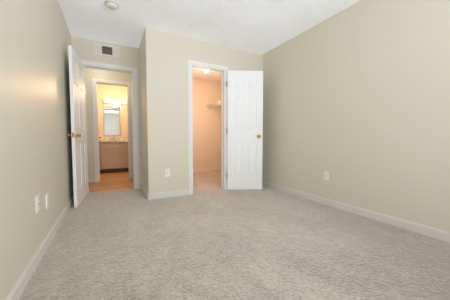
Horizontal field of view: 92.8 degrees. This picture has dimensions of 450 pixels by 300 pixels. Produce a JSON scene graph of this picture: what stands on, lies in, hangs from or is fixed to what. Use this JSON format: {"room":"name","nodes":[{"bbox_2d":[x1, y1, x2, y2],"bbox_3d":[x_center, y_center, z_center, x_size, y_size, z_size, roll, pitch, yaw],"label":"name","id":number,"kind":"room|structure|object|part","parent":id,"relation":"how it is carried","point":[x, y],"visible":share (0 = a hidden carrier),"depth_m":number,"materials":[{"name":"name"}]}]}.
{"room":"empty bedroom","nodes":[
{"label":"empty bedroom","id":0,"kind":"room"},
{"bbox_2d":[0,0,73,299],"bbox_3d":[-1.096,-0.387,0.902,0.110,2.440,5.380,-2,3,-28],"label":"wall","id":1,"kind":"structure","parent":0,"point":[35,129],"depth_m":1.47,"materials":[{"name":"paint"}]},
{"bbox_2d":[35,195,39,212],"bbox_3d":[-1.354,0.390,1.553,0.014,0.115,0.070,-2,3,-28],"label":"electrical outlet","id":2,"kind":"object","parent":1,"relation":"attached to","point":[37,204],"visible":0.96,"depth_m":1.54,"materials":[{"name":"white plastic"}]},
{"bbox_2d":[5,195,73,299],"bbox_3d":[-1.060,0.784,1.044,0.030,0.086,5.270,-2,3,-28],"label":"baseboard","id":3,"kind":"structure","parent":1,"relation":"attached to","point":[16,292],"depth_m":1.47,"materials":[{"name":"white wood"}]},
{"bbox_2d":[46,193,48,208],"bbox_3d":[-1.484,0.426,1.792,0.009,0.115,0.070,-2,3,-28],"label":"electrical outlet","id":4,"kind":"object","parent":1,"relation":"attached to","point":[47,200],"visible":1,"depth_m":1.78,"materials":[{"name":"white plastic"}]},
{"bbox_2d":[67,45,87,207],"bbox_3d":[-2.044,-0.290,3.006,0.145,2.015,0.736,-1,3,-24],"label":"entry door","id":5,"kind":"structure","parent":1,"relation":"in","point":[78,121],"depth_m":2.86,"materials":[{"name":"white wood"}]},
{"bbox_3d":[-1.916,-0.188,2.719,0.145,0.066,0.100,-1,3,-24],"label":"knob","id":6,"kind":"part","parent":5,"relation":"part of","materials":[{"name":"gold metal"}]},
{"bbox_2d":[71,35,141,188],"bbox_3d":[-2.424,-0.510,3.301,2.080,2.440,0.110,-2,3,-28],"label":"wall","id":7,"kind":"structure","parent":0,"point":[83,48],"depth_m":3.53,"materials":[{"name":"paint"}]},
{"bbox_2d":[94,43,119,57],"bbox_3d":[-1.902,-1.605,3.458,0.355,0.165,0.010,-2,3,-28],"label":"air vent","id":8,"kind":"object","parent":7,"relation":"in","point":[106,50],"visible":1,"depth_m":3.45,"materials":[{"name":"white metal"}]},
{"bbox_2d":[81,60,138,192],"bbox_3d":[-1.915,-0.353,3.583,0.847,2.096,0.142,-2,3,-28],"label":"trim","id":9,"kind":"structure","parent":7,"relation":"attached to","point":[132,71],"depth_m":3.68,"materials":[{"name":"white wood"}]},
{"bbox_2d":[89,188,133,192],"bbox_3d":[-1.929,0.691,3.664,0.699,0.007,0.040,-2,3,-28],"label":"trim","id":10,"kind":"structure","parent":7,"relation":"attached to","point":[111,190],"depth_m":3.64,"materials":[{"name":"brown wood"}]},
{"bbox_2d":[85,68,132,177],"bbox_3d":[-2.936,-0.559,4.251,2.080,2.440,0.110,-2,3,-28],"label":"wall","id":11,"kind":"structure","parent":0,"point":[90,73],"depth_m":4.33,"materials":[{"name":"paint"}]},
{"bbox_2d":[92,78,132,181],"bbox_3d":[-2.372,-0.403,4.563,0.722,2.096,0.142,-2,3,-28],"label":"trim","id":12,"kind":"structure","parent":11,"relation":"attached to","point":[95,81],"depth_m":4.44,"materials":[{"name":"white wood"}]},
{"bbox_2d":[88,171,133,191],"bbox_3d":[-3.163,0.695,4.622,2.190,0.096,2.855,-2,3,-28],"label":"floor","id":13,"kind":"structure","parent":0,"point":[114,181],"depth_m":4.36,"materials":[{"name":"brown wood"}]},
{"bbox_2d":[99,136,128,172],"bbox_3d":[-3.223,0.107,5.707,1.229,0.960,0.605,-2,3,-28],"label":"bathroom vanity","id":14,"kind":"object","parent":13,"relation":"on","point":[113,153],"visible":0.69,"depth_m":5.61,"materials":[{"name":"wood"}]},
{"bbox_2d":[97,84,127,136],"bbox_3d":[-3.527,-0.645,5.918,1.540,2.440,0.110,-2,3,-28],"label":"wall","id":15,"kind":"structure","parent":0,"point":[112,92],"depth_m":6.01,"materials":[{"name":"paint"}]},
{"bbox_2d":[103,104,120,135],"bbox_3d":[-3.165,-0.843,6.027,0.434,0.869,0.012,-2,3,-28],"label":"bathroom mirror","id":16,"kind":"object","parent":15,"relation":"attached to","point":[112,119],"visible":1,"depth_m":6.03,"materials":[{"name":"clear glass"}]},
{"bbox_2d":[103,99,126,103],"bbox_3d":[-3.057,-1.359,5.977,0.598,0.110,0.156,-2,3,-28],"label":"sconce","id":17,"kind":"object","parent":15,"relation":"attached to","point":[113,101],"visible":1,"depth_m":5.96,"materials":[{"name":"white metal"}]},
{"bbox_2d":[139,32,146,190],"bbox_3d":[-1.969,-0.586,4.765,0.110,2.440,3.620,-2,3,-28],"label":"wall","id":18,"kind":"structure","parent":0,"point":[143,113],"depth_m":3.41,"materials":[{"name":"paint"}]},
{"bbox_2d":[140,184,148,199],"bbox_3d":[-1.302,0.660,3.446,0.024,0.086,0.804,-2,3,-28],"label":"baseboard","id":19,"kind":"structure","parent":18,"relation":"attached to","point":[142,188],"depth_m":3.40,"materials":[{"name":"white wood"}]},
{"bbox_2d":[144,27,262,193],"bbox_3d":[-0.112,-0.528,3.648,2.320,2.440,0.110,-2,3,-28],"label":"wall","id":20,"kind":"structure","parent":0,"point":[168,55],"depth_m":3.21,"materials":[{"name":"paint"}]},
{"bbox_2d":[165,169,169,176],"bbox_3d":[-0.861,0.345,3.222,0.070,0.115,0.009,-2,3,-28],"label":"electrical outlet","id":21,"kind":"object","parent":20,"relation":"attached to","point":[167,172],"visible":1,"depth_m":3.22,"materials":[{"name":"white plastic"}]},
{"bbox_2d":[149,189,188,199],"bbox_3d":[-0.839,0.671,3.247,0.591,0.086,0.014,-2,3,-28],"label":"baseboard","id":22,"kind":"structure","parent":20,"relation":"attached to","point":[179,192],"depth_m":3.23,"materials":[{"name":"white wood"}]},
{"bbox_2d":[187,60,227,194],"bbox_3d":[-0.289,-0.352,3.561,0.712,2.096,0.142,-2,3,-28],"label":"trim","id":23,"kind":"structure","parent":20,"relation":"attached to","point":[222,70],"depth_m":3.53,"materials":[{"name":"white wood"}]},
{"bbox_2d":[227,70,262,189],"bbox_3d":[0.342,-0.324,3.656,0.601,2.015,0.145,0,3,-2],"label":"closet door","id":24,"kind":"structure","parent":20,"relation":"in","point":[244,125],"depth_m":3.64,"materials":[{"name":"white wood"}]},
{"bbox_2d":[192,78,219,168],"bbox_3d":[-1.054,-0.624,5.512,2.210,2.440,0.110,-2,3,-28],"label":"wall","id":25,"kind":"structure","parent":0,"point":[206,136],"depth_m":5.73,"materials":[{"name":"paint"}]},
{"bbox_2d":[193,168,218,172],"bbox_3d":[-1.073,0.555,5.492,2.100,0.086,0.013,-2,3,-28],"label":"baseboard","id":26,"kind":"structure","parent":25,"relation":"attached to","point":[207,169],"depth_m":5.78,"materials":[{"name":"white wood"}]},
{"bbox_2d":[58,0,359,81],"bbox_3d":[-0.847,-1.748,2.638,4.510,0.100,8.320,-2,3,-28],"label":"ceiling","id":27,"kind":"structure","parent":0,"point":[260,26],"depth_m":2.80,"materials":[{"name":"white paint"}]},
{"bbox_2d":[104,0,118,9],"bbox_3d":[-1.312,-1.667,2.482,0.148,0.046,0.148,-2,3,-28],"label":"smoke detector","id":28,"kind":"object","parent":27,"relation":"attached to","point":[111,5],"visible":1,"depth_m":2.45,"materials":[{"name":"white plastic"}]},
{"bbox_2d":[219,81,220,167],"bbox_3d":[0.366,-0.602,5.090,0.110,2.440,1.980,-2,3,-28],"label":"wall","id":29,"kind":"structure","parent":0,"point":[220,119],"depth_m":5.88,"materials":[{"name":"paint"}]},
{"bbox_2d":[207,101,220,117],"bbox_3d":[0.147,-0.986,4.952,0.389,0.337,1.950,-2,3,-28],"label":"wire closet shelf","id":30,"kind":"object","parent":29,"relation":"attached to","point":[218,104],"visible":0.21,"depth_m":5.52,"materials":[{"name":"white metal"}]},
{"bbox_2d":[19,171,449,299],"bbox_3d":[0.012,0.809,2.362,3.384,0.100,6.790,-2,3,-28],"label":"floor","id":31,"kind":"structure","parent":0,"point":[209,238],"depth_m":1.66,"materials":[{"name":"beige carpet"}]},
{"bbox_2d":[262,0,449,231],"bbox_3d":[1.807,-0.448,2.076,0.110,2.440,4.700,-2,3,-28],"label":"wall","id":32,"kind":"structure","parent":0,"point":[356,101],"depth_m":2.37,"materials":[{"name":"paint"}]},
{"bbox_2d":[324,171,328,180],"bbox_3d":[1.348,0.344,2.847,0.009,0.115,0.070,-2,3,-28],"label":"electrical outlet","id":33,"kind":"object","parent":32,"relation":"attached to","point":[326,175],"visible":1,"depth_m":2.84,"materials":[{"name":"white plastic"}]},
{"bbox_2d":[262,181,449,242],"bbox_3d":[1.753,0.729,2.107,0.013,0.087,4.480,-2,3,-28],"label":"baseboard","id":34,"kind":"structure","parent":32,"relation":"attached to","point":[438,234],"depth_m":2.34,"materials":[{"name":"white wood"}]}
]}

